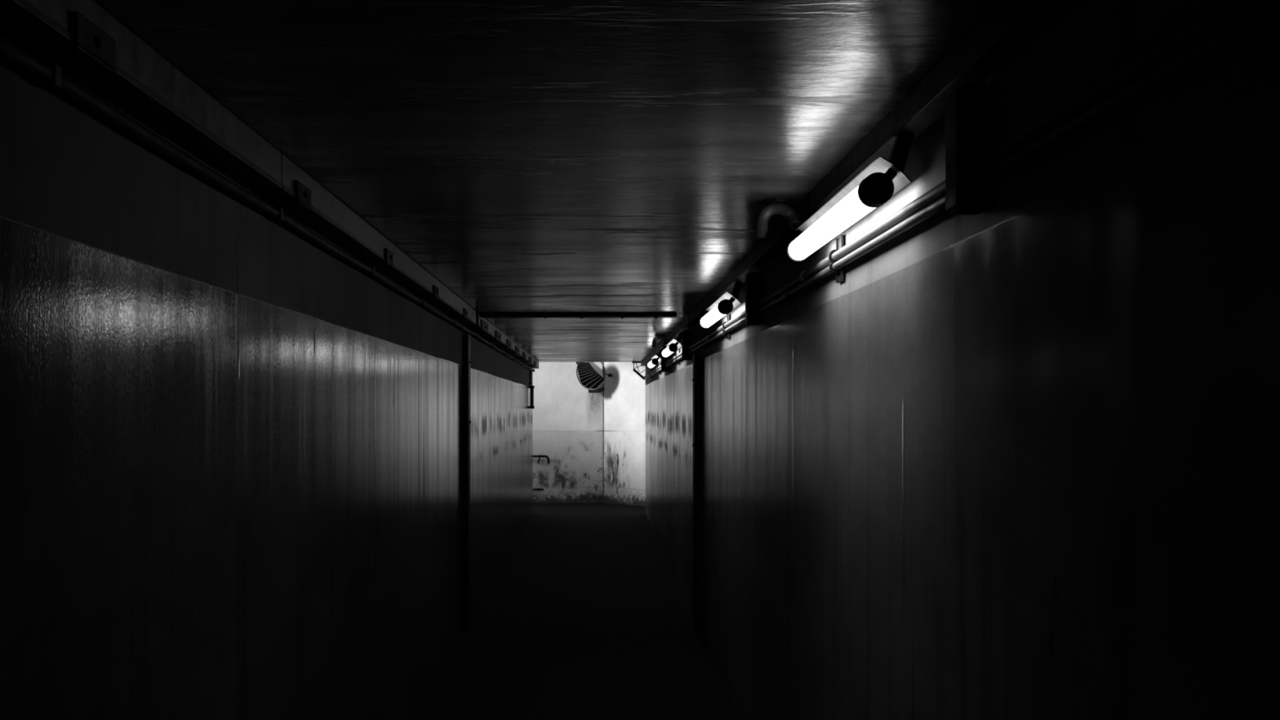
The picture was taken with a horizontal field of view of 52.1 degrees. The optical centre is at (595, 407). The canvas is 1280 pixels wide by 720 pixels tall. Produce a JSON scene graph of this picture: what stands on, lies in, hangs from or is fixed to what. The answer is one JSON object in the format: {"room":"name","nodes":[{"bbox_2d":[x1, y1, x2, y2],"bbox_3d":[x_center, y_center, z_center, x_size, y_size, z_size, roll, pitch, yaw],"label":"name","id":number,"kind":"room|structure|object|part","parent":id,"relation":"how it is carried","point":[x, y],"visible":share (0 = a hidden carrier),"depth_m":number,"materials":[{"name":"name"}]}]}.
{"room":"underground corridor","nodes":[
{"label":"underground corridor","id":0,"kind":"room"},
{"bbox_2d":[0,32,532,719],"bbox_3d":[-1.070,0.453,8.850,0.250,2.294,21.700,0,0,0],"label":"wall","id":1,"kind":"structure","parent":0,"point":[231,451],"depth_m":3.23,"materials":[{"name":"paint"}]},
{"bbox_2d":[0,0,282,189],"bbox_3d":[-0.886,-0.637,0.770,0.113,0.109,5.540,0,0,0],"label":"cable tray","id":2,"kind":"object","parent":1,"relation":"attached to","point":[91,46],"visible":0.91,"depth_m":2.47,"materials":[{"name":"grey paint"}]},
{"bbox_2d":[0,35,534,371],"bbox_3d":[-0.923,-0.560,8.825,0.040,0.038,21.550,0,0,0],"label":"pipe","id":3,"kind":"object","parent":1,"relation":"attached to","point":[44,74],"visible":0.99,"depth_m":2.80,"materials":[{"name":"black plastic"}]},
{"bbox_2d":[249,153,475,324],"bbox_3d":[-0.886,-0.637,6.425,0.113,0.109,5.750,0,0,0],"label":"cable tray","id":4,"kind":"object","parent":1,"relation":"attached to","point":[301,197],"visible":0.95,"depth_m":4.68,"materials":[{"name":"grey paint"}]},
{"bbox_2d":[462,333,471,631],"bbox_3d":[-0.920,0.535,9.400,0.050,2.130,0.160,0,0,0],"label":"trim","id":5,"kind":"structure","parent":1,"relation":"attached to","point":[466,337],"depth_m":9.32,"materials":[{"name":"black paint"}]},
{"bbox_2d":[466,313,538,368],"bbox_3d":[-0.886,-0.637,14.615,0.113,0.109,10.150,0,0,0],"label":"cable tray","id":6,"kind":"object","parent":1,"relation":"attached to","point":[483,327],"visible":0.93,"depth_m":11.96,"materials":[{"name":"grey paint"}]},
{"bbox_2d":[528,369,531,385],"bbox_3d":[-0.927,-0.438,18.650,0.036,0.215,0.036,0,0,0],"label":"conduit pipe","id":7,"kind":"object","parent":1,"relation":"attached to","point":[530,383],"visible":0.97,"depth_m":18.64,"materials":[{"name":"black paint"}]},
{"bbox_2d":[528,385,534,408],"bbox_3d":[-0.908,-0.155,18.650,0.074,0.330,0.068,0,0,0],"label":"tube","id":8,"kind":"object","parent":1,"relation":"attached to","point":[531,387],"visible":1,"depth_m":18.62,"materials":[{"name":"grey paint"}]},
{"bbox_2d":[93,0,1001,361],"bbox_3d":[-0.096,-0.819,8.850,2.199,0.250,21.700,0,0,0],"label":"ceiling","id":9,"kind":"structure","parent":0,"point":[529,156],"depth_m":3.05,"materials":[{"name":"grey metal"}]},
{"bbox_2d":[631,361,644,379],"bbox_3d":[0.647,-0.556,19.480,0.196,0.273,0.040,0,0,0],"label":"frame","id":10,"kind":"object","parent":9,"relation":"hanging from","point":[633,362],"visible":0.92,"depth_m":19.46,"materials":[{"name":"black paint"}]},
{"bbox_2d":[651,333,669,347],"bbox_3d":[0.625,-0.632,12.350,0.180,0.124,0.100,0,0,0],"label":"conduit","id":11,"kind":"object","parent":9,"relation":"attached to","point":[660,336],"visible":0.96,"depth_m":12.34,"materials":[{"name":"black plastic"}]},
{"bbox_2d":[754,197,804,237],"bbox_3d":[0.625,-0.632,4.360,0.180,0.124,0.100,0,0,0],"label":"conduit","id":12,"kind":"object","parent":9,"relation":"attached to","point":[780,206],"visible":0.98,"depth_m":4.34,"materials":[{"name":"black plastic"}]},
{"bbox_2d":[532,361,603,502],"bbox_3d":[-3.533,0.000,22.125,7.335,3.200,0.250,0,0,0],"label":"wall","id":13,"kind":"structure","parent":0,"point":[567,419],"depth_m":22.00,"materials":[{"name":"white paint"}]},
{"bbox_2d":[532,488,543,490],"bbox_3d":[-1.385,1.365,21.982,1.030,0.036,0.036,0,0,0],"label":"conduit pipe","id":14,"kind":"object","parent":13,"relation":"attached to","point":[538,489],"visible":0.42,"depth_m":21.97,"materials":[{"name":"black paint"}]},
{"bbox_2d":[532,455,549,463],"bbox_3d":[-2.748,-0.155,21.949,3.965,2.184,0.107,0,0,0],"label":"handrail","id":15,"kind":"object","parent":13,"relation":"attached to","point":[539,456],"visible":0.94,"depth_m":21.90,"materials":[{"name":"black metal"}]},
{"bbox_2d":[411,502,742,719],"bbox_3d":[-2.800,1.700,10.050,9.400,0.200,24.500,0,0,0],"label":"floor","id":16,"kind":"structure","parent":0,"point":[587,616],"depth_m":9.09,"materials":[{"name":"concrete"}]},
{"bbox_2d":[480,313,676,318],"bbox_3d":[-0.125,-0.678,9.680,1.450,0.032,0.160,0,0,0],"label":"trim","id":17,"kind":"structure","parent":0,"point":[482,315],"depth_m":9.60,"materials":[{"name":"black paint"}]},
{"bbox_2d":[603,361,645,506],"bbox_3d":[0.809,0.000,21.428,0.250,3.200,1.750,0,0,-42],"label":"wall","id":18,"kind":"structure","parent":0,"point":[624,392],"depth_m":21.60,"materials":[{"name":"white paint"}]},
{"bbox_2d":[575,361,612,392],"bbox_3d":[-0.061,-0.557,21.796,0.618,0.612,0.338,0,0,21],"label":"convex mirror","id":19,"kind":"object","parent":18,"relation":"attached to","point":[591,375],"visible":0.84,"depth_m":21.68,"materials":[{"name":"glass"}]},
{"bbox_2d":[577,361,604,389],"bbox_3d":[-0.077,-0.578,21.689,0.544,0.544,0.050,0,10,31],"label":"mirror glass","id":20,"kind":"object","parent":19,"relation":"attached to","point":[590,375],"depth_m":21.67,"materials":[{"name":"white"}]},
{"bbox_2d":[645,0,1279,719],"bbox_3d":[0.879,0.453,8.850,0.250,2.294,21.700,0,0,0],"label":"wall","id":21,"kind":"structure","parent":0,"point":[1021,461],"depth_m":2.28,"materials":[{"name":"paint"}]},
{"bbox_2d":[661,348,668,371],"bbox_3d":[0.719,-0.495,13.546,0.069,0.235,0.148,0,0,0],"label":"junction box","id":22,"kind":"object","parent":21,"relation":"attached to","point":[664,360],"visible":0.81,"depth_m":13.50,"materials":[{"name":"black plastic"}]},
{"bbox_3d":[0.689,-0.495,13.545,0.010,0.223,0.080,0,0,0],"label":"box lid","id":23,"kind":"part","parent":22,"relation":"part of","materials":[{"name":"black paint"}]},
{"bbox_2d":[675,349,680,364],"bbox_3d":[0.732,-0.454,11.600,0.044,0.137,0.090,0,0,0],"label":"bracket","id":24,"kind":"object","parent":21,"relation":"attached to","point":[679,350],"visible":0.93,"depth_m":11.59,"materials":[{"name":"grey metal"}]},
{"bbox_3d":[0.747,-0.454,11.600,0.014,0.137,0.090,0,0,0],"label":"plate","id":25,"kind":"part","parent":24,"relation":"part of","materials":[{"name":"grey paint"}]},
{"bbox_2d":[681,329,691,359],"bbox_3d":[0.719,-0.495,10.296,0.069,0.235,0.148,0,0,0],"label":"junction box","id":26,"kind":"object","parent":21,"relation":"attached to","point":[686,334],"visible":0.91,"depth_m":10.25,"materials":[{"name":"black plastic"}]},
{"bbox_3d":[0.689,-0.495,10.295,0.010,0.223,0.080,0,0,0],"label":"box lid","id":27,"kind":"part","parent":26,"relation":"part of","materials":[{"name":"black paint"}]},
{"bbox_2d":[692,353,700,631],"bbox_3d":[0.727,0.605,9.430,0.055,1.990,0.180,0,0,0],"label":"trim","id":28,"kind":"structure","parent":21,"relation":"attached to","point":[696,357],"depth_m":9.34,"materials":[{"name":"black paint"}]},
{"bbox_2d":[722,314,731,339],"bbox_3d":[0.732,-0.454,7.300,0.044,0.137,0.090,0,0,0],"label":"bracket","id":29,"kind":"object","parent":21,"relation":"attached to","point":[729,316],"visible":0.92,"depth_m":7.26,"materials":[{"name":"grey metal"}]},
{"bbox_3d":[0.747,-0.454,7.300,0.014,0.137,0.090,0,0,0],"label":"plate","id":30,"kind":"part","parent":29,"relation":"part of","materials":[{"name":"grey paint"}]},
{"bbox_2d":[745,271,763,324],"bbox_3d":[0.719,-0.495,5.926,0.069,0.235,0.148,0,0,0],"label":"junction box","id":31,"kind":"object","parent":21,"relation":"attached to","point":[753,280],"visible":0.94,"depth_m":5.88,"materials":[{"name":"black plastic"}]},
{"bbox_3d":[0.689,-0.495,5.925,0.010,0.223,0.080,0,0,0],"label":"box lid","id":32,"kind":"part","parent":31,"relation":"part of","materials":[{"name":"black paint"}]},
{"bbox_2d":[828,235,845,283],"bbox_3d":[0.732,-0.454,3.980,0.044,0.137,0.090,0,0,0],"label":"bracket","id":33,"kind":"object","parent":21,"relation":"attached to","point":[841,242],"visible":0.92,"depth_m":3.98,"materials":[{"name":"grey metal"}]},
{"bbox_3d":[0.747,-0.454,3.980,0.014,0.137,0.090,0,0,0],"label":"plate","id":34,"kind":"part","parent":33,"relation":"part of","materials":[{"name":"grey paint"}]},
{"bbox_2d":[643,0,1265,377],"bbox_3d":[0.732,-0.461,8.800,0.037,0.037,21.500,0,0,0],"label":"conduit pipe","id":35,"kind":"object","parent":33,"relation":"attached to","point":[1224,11],"visible":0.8,"depth_m":1.98,"materials":[{"name":"grey metal"}]},
{"bbox_2d":[640,0,1080,366],"bbox_3d":[0.718,-0.659,8.840,0.068,0.066,21.680,0,0,0],"label":"cable tray","id":36,"kind":"object","parent":21,"relation":"attached to","point":[1011,25],"visible":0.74,"depth_m":2.77,"materials":[{"name":"black paint"}]},
{"bbox_2d":[647,350,661,368],"bbox_3d":[0.673,-0.547,14.815,0.122,0.160,1.242,0,0,0],"label":"lamp","id":37,"kind":"object","parent":36,"relation":"hanging from","point":[656,358],"visible":0.99,"depth_m":14.23,"materials":[{"name":"white plastic"}]},
{"bbox_2d":[648,360,655,368],"bbox_3d":[0.650,-0.505,14.825,0.067,0.067,1.141,0,0,0],"label":"diffuser","id":38,"kind":"object","parent":37,"relation":"attached to","point":[650,364],"depth_m":14.85,"materials":[{"name":"white plastic"}]},
{"bbox_2d":[661,333,681,357],"bbox_3d":[0.673,-0.547,11.515,0.122,0.160,1.242,0,0,0],"label":"lamp","id":39,"kind":"object","parent":36,"relation":"hanging from","point":[673,344],"visible":0.95,"depth_m":10.95,"materials":[{"name":"white plastic"}]},
{"bbox_2d":[662,346,673,356],"bbox_3d":[0.650,-0.505,11.525,0.067,0.067,1.141,0,0,0],"label":"diffuser","id":40,"kind":"object","parent":39,"relation":"attached to","point":[665,353],"depth_m":11.51,"materials":[{"name":"white plastic"}]},
{"bbox_2d":[698,282,742,328],"bbox_3d":[0.673,-0.547,7.115,0.122,0.160,1.242,0,0,0],"label":"lamp","id":41,"kind":"object","parent":36,"relation":"hanging from","point":[727,302],"visible":1,"depth_m":6.64,"materials":[{"name":"white plastic"}]},
{"bbox_2d":[700,305,724,327],"bbox_3d":[0.650,-0.505,7.125,0.067,0.067,1.141,0,0,0],"label":"diffuser","id":42,"kind":"object","parent":41,"relation":"attached to","point":[713,315],"depth_m":7.09,"materials":[{"name":"white plastic"}]},
{"bbox_2d":[784,136,914,263],"bbox_3d":[0.673,-0.547,3.615,0.122,0.160,1.242,0,0,0],"label":"lamp","id":43,"kind":"object","parent":36,"relation":"hanging from","point":[882,178],"visible":1,"depth_m":3.20,"materials":[{"name":"white"}]},
{"bbox_2d":[788,186,875,260],"bbox_3d":[0.650,-0.505,3.626,0.067,0.067,1.141,0,0,0],"label":"diffuser","id":44,"kind":"object","parent":43,"relation":"attached to","point":[851,208],"depth_m":3.50,"materials":[{"name":"white plastic"}]},
{"bbox_2d":[644,0,1279,379],"bbox_3d":[0.732,-0.431,8.800,0.033,0.033,21.500,0,0,0],"label":"conduit pipe","id":45,"kind":"object","parent":21,"relation":"attached to","point":[1268,11],"visible":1,"depth_m":1.89,"materials":[{"name":"grey metal"}]},
{"bbox_2d":[945,84,997,214],"bbox_3d":[0.719,-0.495,2.516,0.069,0.235,0.148,0,0,0],"label":"junction box","id":46,"kind":"object","parent":21,"relation":"attached to","point":[968,108],"visible":0.96,"depth_m":2.47,"materials":[{"name":"black plastic"}]},
{"bbox_3d":[0.689,-0.495,2.515,0.010,0.223,0.080,0,0,0],"label":"box lid","id":47,"kind":"part","parent":46,"relation":"part of","materials":[{"name":"black paint"}]}
]}

